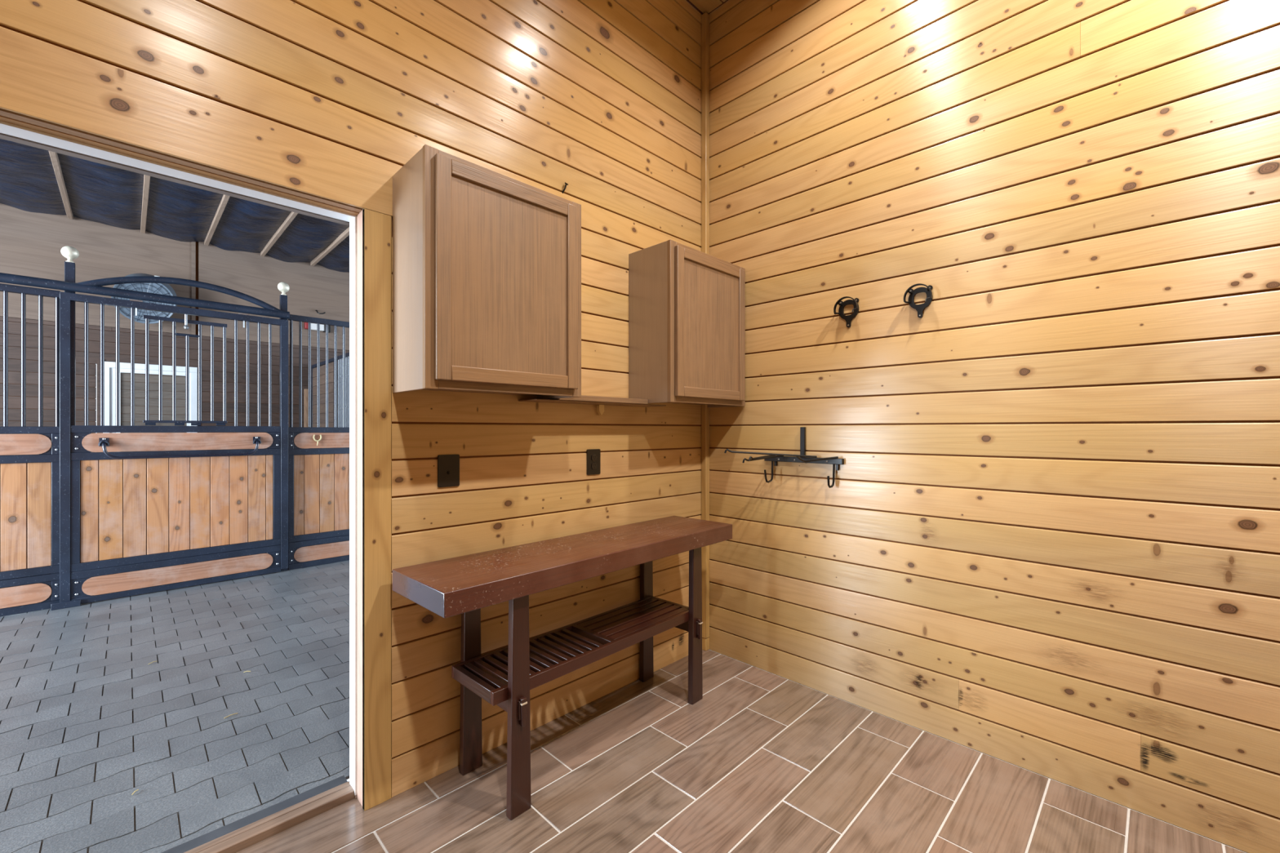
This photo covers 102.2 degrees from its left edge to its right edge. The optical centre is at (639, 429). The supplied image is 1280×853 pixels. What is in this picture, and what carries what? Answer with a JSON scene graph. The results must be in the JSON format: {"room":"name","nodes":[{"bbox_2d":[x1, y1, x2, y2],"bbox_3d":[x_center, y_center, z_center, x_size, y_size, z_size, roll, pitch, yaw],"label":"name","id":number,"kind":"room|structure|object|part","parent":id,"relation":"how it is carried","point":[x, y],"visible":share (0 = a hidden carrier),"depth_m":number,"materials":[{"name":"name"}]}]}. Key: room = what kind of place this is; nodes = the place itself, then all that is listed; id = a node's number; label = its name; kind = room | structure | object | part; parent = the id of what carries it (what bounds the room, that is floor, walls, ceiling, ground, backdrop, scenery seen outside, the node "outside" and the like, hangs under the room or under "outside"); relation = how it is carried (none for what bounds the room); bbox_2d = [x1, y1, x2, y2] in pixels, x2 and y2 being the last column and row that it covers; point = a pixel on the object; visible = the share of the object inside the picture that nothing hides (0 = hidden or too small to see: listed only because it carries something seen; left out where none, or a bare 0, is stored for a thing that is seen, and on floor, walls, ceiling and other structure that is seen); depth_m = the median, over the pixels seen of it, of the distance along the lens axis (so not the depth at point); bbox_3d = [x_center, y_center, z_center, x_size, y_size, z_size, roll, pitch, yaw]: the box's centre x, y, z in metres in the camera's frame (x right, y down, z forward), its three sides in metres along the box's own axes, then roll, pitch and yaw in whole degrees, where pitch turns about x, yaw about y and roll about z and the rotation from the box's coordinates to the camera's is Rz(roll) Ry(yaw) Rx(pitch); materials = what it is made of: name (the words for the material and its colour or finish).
{"room":"farm building","nodes":[
{"label":"farm building","id":0,"kind":"room"},
{"bbox_2d":[0,560,349,852],"bbox_3d":[-2.061,1.288,3.494,20.000,0.009,3.637,0,0,-45],"label":"floor","id":1,"kind":"structure","parent":0,"point":[86,722],"depth_m":2.36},
{"bbox_2d":[0,283,59,616],"bbox_3d":[-5.276,0.141,2.691,3.006,2.288,0.046,0,0,-45],"label":"wall","id":2,"kind":"structure","parent":1,"relation":"on","point":[29,482],"depth_m":3.64,"materials":[{"name":"brown wood"}]},
{"bbox_3d":[-5.292,0.607,2.679,2.966,0.744,0.022,0,0,-45],"label":"plank panel","id":3,"kind":"part","parent":2,"relation":"part of","materials":[{"name":"brown wood"}]},
{"bbox_3d":[-5.277,-0.979,2.692,3.006,0.048,0.043,0,0,-45],"label":"rail","id":4,"kind":"part","parent":2,"relation":"part of","materials":[{"name":"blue metal"}]},
{"bbox_3d":[-5.277,0.632,2.692,3.006,1.306,0.043,0,0,-45],"label":"panel frame","id":5,"kind":"part","parent":2,"relation":"part of","materials":[{"name":"blue metal"}]},
{"bbox_2d":[51,245,80,610],"bbox_3d":[-4.174,-0.029,3.760,0.142,2.628,0.136,0,0,-45],"label":"post","id":6,"kind":"object","parent":1,"relation":"on","point":[71,253],"visible":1,"depth_m":3.76,"materials":[{"name":"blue metal"}]},
{"bbox_3d":[-4.131,1.262,3.717,0.142,0.045,0.015,0,0,-45],"label":"foot plate","id":7,"kind":"part","parent":6,"relation":"part of","materials":[{"name":"blue metal"}]},
{"bbox_3d":[-4.178,0.031,3.786,0.052,2.508,0.050,0,0,-45],"label":"post","id":8,"kind":"part","parent":6,"relation":"part of","materials":[{"name":"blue metal"}]},
{"bbox_2d":[0,272,289,319],"bbox_3d":[-4.745,-1.113,3.141,4.393,0.217,0.066,0,0,-45],"label":"rail","id":9,"kind":"object","parent":6,"relation":"attached to","point":[91,286],"visible":1,"depth_m":4.04,"materials":[{"name":"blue metal"}]},
{"bbox_2d":[59,291,288,604],"bbox_3d":[-3.664,0.139,4.182,1.379,2.276,0.110,0,0,-45],"label":"door","id":10,"kind":"structure","parent":9,"relation":"hanging from","point":[137,520],"depth_m":4.09,"materials":[{"name":"brown wood"}]},
{"bbox_3d":[-3.696,0.602,4.198,1.178,0.752,0.023,0,0,-45],"label":"plank panel","id":11,"kind":"part","parent":10,"relation":"part of","materials":[{"name":"brown wood"}]},
{"bbox_3d":[-3.686,-0.472,4.201,0.514,0.841,0.022,0,0,-45],"label":"feed gate frame","id":12,"kind":"part","parent":10,"relation":"part of","materials":[{"name":"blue metal"}]},
{"bbox_3d":[-3.670,-0.870,4.178,0.036,0.122,0.035,0,0,-45],"label":"latch knob","id":13,"kind":"part","parent":10,"relation":"part of","materials":[{"name":"metal"}]},
{"bbox_2d":[277,282,289,571],"bbox_3d":[-3.250,-0.029,4.709,0.092,2.628,0.092,0,0,-45],"label":"post","id":14,"kind":"object","parent":1,"relation":"on","point":[284,287],"visible":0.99,"depth_m":4.69,"materials":[{"name":"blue metal"}]},
{"bbox_3d":[-3.250,0.031,4.709,0.052,2.508,0.050,0,0,-45],"label":"post","id":15,"kind":"part","parent":14,"relation":"part of","materials":[{"name":"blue metal"}]},
{"bbox_2d":[287,314,349,569],"bbox_3d":[-2.671,0.115,5.278,1.553,2.340,0.046,0,0,-45],"label":"wall","id":16,"kind":"structure","parent":1,"relation":"on","point":[318,476],"depth_m":4.89,"materials":[{"name":"brown wood"}]},
{"bbox_2d":[312,434,321,445],"bbox_3d":[-3.040,0.101,4.868,0.073,0.105,0.017,0,0,-45],"label":"hook","id":17,"kind":"object","parent":16,"relation":"attached to","point":[314,439],"visible":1,"depth_m":4.86,"materials":[{"name":"beige paint"}]},
{"bbox_3d":[-2.672,-1.030,5.279,1.553,0.050,0.043,0,0,-45],"label":"rail","id":18,"kind":"part","parent":16,"relation":"part of","materials":[{"name":"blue metal"}]},
{"bbox_3d":[-2.672,0.632,5.279,1.553,1.306,0.043,0,0,-45],"label":"panel frame","id":19,"kind":"part","parent":16,"relation":"part of","materials":[{"name":"blue metal"}]},
{"bbox_3d":[-2.658,0.607,5.293,1.512,0.744,0.022,0,0,-45],"label":"plank panel","id":20,"kind":"part","parent":16,"relation":"part of","materials":[{"name":"brown wood"}]},
{"bbox_2d":[0,203,349,455],"bbox_3d":[-5.639,-0.690,7.098,14.000,3.950,0.100,0,0,-45],"label":"wall","id":21,"kind":"structure","parent":0,"point":[31,243],"depth_m":6.60,"materials":[{"name":"brown wood"}]},
{"bbox_2d":[111,273,177,324],"bbox_3d":[-6.050,-1.600,6.320,0.590,0.609,0.459,0,0,-45],"label":"fan","id":22,"kind":"object","parent":21,"relation":"attached to","point":[157,288],"visible":0.36,"depth_m":6.26,"materials":[{"name":"grey metal"}]},
{"bbox_3d":[-5.987,-1.561,6.240,0.533,0.496,0.218,0,0,-45],"label":"dish","id":23,"kind":"part","parent":22,"relation":"part of","materials":[{"name":"grey metal"}]},
{"bbox_2d":[96,359,198,426],"bbox_3d":[-6.200,-0.304,6.537,0.930,1.078,0.105,0,0,-45],"label":"window","id":24,"kind":"structure","parent":21,"relation":"in","point":[109,366],"depth_m":6.51,"materials":[{"name":"white wood"}]},
{"bbox_2d":[120,372,186,426],"bbox_3d":[-6.175,-0.265,6.615,0.680,1.000,0.030,0,0,-45],"label":"shutter","id":25,"kind":"object","parent":24,"relation":"attached to","point":[125,378],"depth_m":6.56,"materials":[{"name":"brown wood"}]},
{"bbox_2d":[304,322,330,333],"bbox_3d":[-4.853,-1.562,7.775,0.330,0.165,0.074,0,0,-45],"label":"wall device","id":26,"kind":"object","parent":21,"relation":"attached to","point":[313,326],"visible":0.4,"depth_m":7.75,"materials":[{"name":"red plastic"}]},
{"bbox_2d":[0,0,703,798],"bbox_3d":[-1.304,-0.575,1.470,4.621,3.920,0.147,0,0,-45],"label":"wall","id":27,"kind":"structure","parent":0,"point":[326,99],"depth_m":2.01,"materials":[{"name":"brown wood"}]},
{"bbox_2d":[0,108,363,806],"bbox_3d":[-1.439,0.185,1.378,1.600,2.200,0.168,0,0,-45],"label":"door frame","id":28,"kind":"structure","parent":27,"relation":"in","point":[16,127],"depth_m":1.70,"materials":[{"name":"white wood"}]},
{"bbox_2d":[362,208,391,811],"bbox_3d":[-0.903,0.271,1.776,0.088,2.029,0.021,0,0,-45],"label":"trim","id":29,"kind":"structure","parent":27,"relation":"attached to","point":[376,226],"depth_m":1.76,"materials":[{"name":"brown wood"}]},
{"bbox_2d":[437,454,459,487],"bbox_3d":[-0.717,0.155,1.940,0.083,0.121,0.012,0,0,-45],"label":"cable plate","id":30,"kind":"object","parent":27,"relation":"attached to","point":[448,465],"visible":1,"depth_m":1.94,"materials":[{"name":"black plastic"}]},
{"bbox_2d":[392,144,581,399],"bbox_3d":[-0.541,-0.506,1.910,0.614,0.757,0.304,0,0,-45],"label":"upper cabinet","id":31,"kind":"object","parent":27,"relation":"attached to","point":[486,263],"visible":0.98,"depth_m":1.75,"materials":[{"name":"brown wood"}]},
{"bbox_3d":[-0.444,-0.508,1.809,0.462,0.613,0.007,0,0,-45],"label":"door panel","id":32,"kind":"part","parent":31,"relation":"part of","materials":[{"name":"brown wood"}]},
{"bbox_2d":[561,182,568,193],"bbox_3d":[-0.336,-1.083,2.318,0.032,0.050,0.018,0,0,27],"label":"nail","id":33,"kind":"object","parent":27,"relation":"attached to","point":[565,187],"visible":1,"depth_m":2.31,"materials":[{"name":"black metal"}]},
{"bbox_2d":[518,395,666,407],"bbox_3d":[-0.186,-0.132,2.380,0.770,0.028,0.138,0,0,-45],"label":"board","id":34,"kind":"object","parent":27,"relation":"attached to","point":[591,400],"visible":0.92,"depth_m":2.31,"materials":[{"name":"brown wood"}]},
{"bbox_2d":[586,448,600,475],"bbox_3d":[-0.218,0.153,2.438,0.080,0.120,0.010,0,0,-45],"label":"outlet","id":35,"kind":"object","parent":27,"relation":"attached to","point":[593,455],"visible":1,"depth_m":2.43,"materials":[{"name":"black plastic"}]},
{"bbox_2d":[591,462,596,469],"bbox_3d":[-0.216,0.172,2.437,0.033,0.027,0.004,0,0,-45],"label":"receptacle","id":36,"kind":"object","parent":35,"relation":"attached to","point":[593,465],"depth_m":2.43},
{"bbox_2d":[591,454,596,460],"bbox_3d":[-0.216,0.134,2.437,0.033,0.027,0.004,0,0,-45],"label":"receptacle","id":37,"kind":"object","parent":35,"relation":"attached to","point":[593,457],"depth_m":2.43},
{"bbox_2d":[596,404,604,415],"bbox_3d":[-0.189,-0.092,2.459,0.031,0.050,0.022,0,0,-45],"label":"wooden peg","id":38,"kind":"object","parent":27,"relation":"attached to","point":[600,408],"visible":1,"depth_m":2.45,"materials":[{"name":"brown wood"}]},
{"bbox_2d":[628,239,745,407],"bbox_3d":[0.267,-0.506,2.712,0.614,0.757,0.304,0,0,-45],"label":"upper cabinet","id":39,"kind":"object","parent":27,"relation":"attached to","point":[686,304],"visible":0.95,"depth_m":2.54,"materials":[{"name":"brown wood"}]},
{"bbox_3d":[0.352,-0.506,2.626,0.614,0.757,0.020,0,0,-45],"label":"frame","id":40,"kind":"part","parent":39,"relation":"part of","materials":[{"name":"brown wood"}]},
{"bbox_3d":[0.365,-0.508,2.609,0.554,0.705,0.020,0,0,-45],"label":"door","id":41,"kind":"part","parent":39,"relation":"part of","materials":[{"name":"brown wood"}]},
{"bbox_3d":[0.364,-0.508,2.611,0.462,0.613,0.007,0,0,-45],"label":"door panel","id":42,"kind":"part","parent":39,"relation":"part of","materials":[{"name":"brown wood"}]},
{"bbox_2d":[688,0,726,13],"bbox_3d":[0.397,-2.484,-0.248,4.613,0.101,4.689,0,0,-45],"label":"ceiling","id":43,"kind":"structure","parent":0,"point":[704,6],"depth_m":2.96,"materials":[{"name":"brown wood"}]},
{"bbox_2d":[235,649,1247,852],"bbox_3d":[0.382,1.286,-0.269,4.763,0.002,4.879,0,0,-45],"label":"floor","id":44,"kind":"structure","parent":0,"point":[766,762],"depth_m":1.82,"materials":[{"name":"brown tile"}]},
{"bbox_2d":[161,775,355,852],"bbox_3d":[-1.471,1.277,1.422,1.216,0.036,0.133,0,0,-45],"label":"threshold","id":45,"kind":"object","parent":44,"relation":"on","point":[237,836],"visible":1,"depth_m":1.67,"materials":[{"name":"brown wood"}]},
{"bbox_2d":[392,515,732,820],"bbox_3d":[-0.189,0.880,2.175,0.380,0.810,1.505,0,0,43],"label":"console table","id":46,"kind":"object","parent":44,"relation":"on","point":[504,677],"visible":1,"depth_m":1.93,"materials":[{"name":"brown wood"}]},
{"bbox_3d":[-0.639,0.917,1.952,0.029,0.736,0.080,0,0,43],"label":"leg","id":47,"kind":"part","parent":46,"relation":"part of","materials":[{"name":"brown wood"}]},
{"bbox_3d":[-0.406,0.917,1.734,0.029,0.736,0.080,0,0,43],"label":"leg","id":48,"kind":"part","parent":46,"relation":"part of","materials":[{"name":"brown wood"}]},
{"bbox_3d":[-0.209,0.879,2.173,0.286,0.043,1.085,0,0,43],"label":"shelf frame","id":49,"kind":"part","parent":46,"relation":"part of","materials":[{"name":"brown wood"}]},
{"bbox_3d":[0.034,0.917,2.661,0.029,0.736,0.080,0,0,43],"label":"leg","id":50,"kind":"part","parent":46,"relation":"part of","materials":[{"name":"brown wood"}]},
{"bbox_3d":[0.262,0.917,2.446,0.029,0.736,0.080,0,0,43],"label":"leg","id":51,"kind":"part","parent":46,"relation":"part of","materials":[{"name":"brown wood"}]},
{"bbox_2d":[708,0,1279,852],"bbox_3d":[1.980,-0.575,1.515,0.121,3.920,4.960,0,0,-45],"label":"wall","id":52,"kind":"structure","parent":0,"point":[1045,541],"depth_m":1.97,"materials":[{"name":"brown wood"}]},
{"bbox_2d":[701,12,709,638],"bbox_3d":[0.381,-0.604,3.014,0.036,3.633,0.036,0,0,-45],"label":"trim","id":53,"kind":"structure","parent":52,"relation":"attached to","point":[705,16],"depth_m":3.00,"materials":[{"name":"brown wood"}]},
{"bbox_2d":[702,637,709,650],"bbox_3d":[0.381,1.250,3.016,0.034,0.070,0.034,0,0,-45],"label":"trim","id":54,"kind":"structure","parent":52,"relation":"attached to","point":[705,642],"depth_m":3.00,"materials":[{"name":"brown wood"}]},
{"bbox_2d":[724,426,844,488],"bbox_3d":[0.688,0.133,2.482,0.352,0.290,0.442,0,0,-45],"label":"rack","id":55,"kind":"object","parent":52,"relation":"attached to","point":[772,457],"visible":1,"depth_m":2.53,"materials":[{"name":"metal"}]},
{"bbox_3d":[0.615,0.141,2.592,0.009,0.027,0.252,0,0,44],"label":"wire arm","id":56,"kind":"part","parent":55,"relation":"part of"},
{"bbox_3d":[0.616,0.145,2.574,0.283,0.035,0.009,0,0,-32],"label":"wire arm","id":57,"kind":"part","parent":55,"relation":"part of"},
{"bbox_3d":[0.636,0.115,2.518,0.453,0.044,0.009,0,0,-1],"label":"wire arm","id":58,"kind":"part","parent":55,"relation":"part of"},
{"bbox_3d":[0.821,0.141,2.478,0.126,0.029,0.217,0,0,-45],"label":"wire arm","id":59,"kind":"part","parent":55,"relation":"part of"},
{"bbox_2d":[833,296,859,327],"bbox_3d":[0.966,-0.548,2.414,0.052,0.138,0.109,0,0,-45],"label":"bracket","id":60,"kind":"object","parent":52,"relation":"attached to","point":[848,318],"visible":1,"depth_m":2.42,"materials":[{"name":"metal"}]},
{"bbox_2d":[903,283,933,318],"bbox_3d":[1.184,-0.546,2.195,0.052,0.138,0.109,0,0,-45],"label":"bracket","id":61,"kind":"object","parent":52,"relation":"attached to","point":[919,308],"visible":1,"depth_m":2.21,"materials":[{"name":"metal"}]},
{"bbox_3d":[-4.522,1.315,5.973,14.000,0.040,3.350,0,0,-45],"label":"floor","id":62,"kind":"structure","parent":0,"visible":0},
{"bbox_2d":[304,388,307,448],"bbox_3d":[-4.950,0.347,7.663,0.050,1.895,0.040,0,0,-45],"label":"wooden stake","id":63,"kind":"object","parent":62,"relation":"on","point":[305,389],"visible":0.24,"depth_m":7.64,"materials":[{"name":"brown wood"}]},
{"bbox_2d":[311,352,349,448],"bbox_3d":[-3.749,0.163,6.572,0.030,2.245,3.290,0,0,-45],"label":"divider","id":64,"kind":"object","parent":62,"relation":"on","point":[340,358],"visible":0.19,"depth_m":7.00,"materials":[{"name":"blue wood"}]},
{"bbox_3d":[-3.201,-2.620,4.643,20.000,0.090,7.100,0,0,-45],"label":"ceiling","id":65,"kind":"structure","parent":0,"visible":0},
{"bbox_2d":[48,150,72,219],"bbox_3d":[-4.297,-2.498,3.660,0.042,0.094,6.650,0,0,-45],"label":"beam","id":66,"kind":"structure","parent":65,"relation":"attached to","point":[54,156],"depth_m":5.14,"materials":[{"name":"beige wood"}]},
{"bbox_2d":[140,174,150,233],"bbox_3d":[-3.865,-2.498,4.089,0.042,0.094,6.650,0,0,-45],"label":"beam","id":67,"kind":"structure","parent":65,"relation":"attached to","point":[146,178],"depth_m":5.58,"materials":[{"name":"beige wood"}]},
{"bbox_2d":[204,194,230,245],"bbox_3d":[-3.433,-2.498,4.518,0.042,0.094,6.650,0,0,-45],"label":"beam","id":68,"kind":"structure","parent":65,"relation":"attached to","point":[225,198],"depth_m":6.02,"materials":[{"name":"beige wood"}]},
{"bbox_2d":[260,211,297,256],"bbox_3d":[-3.001,-2.498,4.947,0.042,0.094,6.650,0,0,-45],"label":"beam","id":69,"kind":"structure","parent":65,"relation":"attached to","point":[290,218],"depth_m":6.47,"materials":[{"name":"beige wood"}]},
{"bbox_2d":[310,226,349,266],"bbox_3d":[-2.568,-2.498,5.377,0.042,0.094,6.650,0,0,-45],"label":"beam","id":70,"kind":"structure","parent":65,"relation":"attached to","point":[345,233],"depth_m":6.96,"materials":[{"name":"beige wood"}]},
{"bbox_3d":[-1.272,-2.498,6.664,0.042,0.094,6.650,0,0,-45],"label":"ceiling","id":71,"kind":"structure","parent":0,"visible":0},
{"bbox_2d":[0,138,349,271],"bbox_3d":[-3.410,-2.463,4.484,7.320,0.092,6.770,0,0,-45],"label":"ceiling","id":72,"kind":"structure","parent":71,"relation":"attached to","point":[99,193],"depth_m":5.75,"materials":[{"name":"blue plastic"}]}
]}

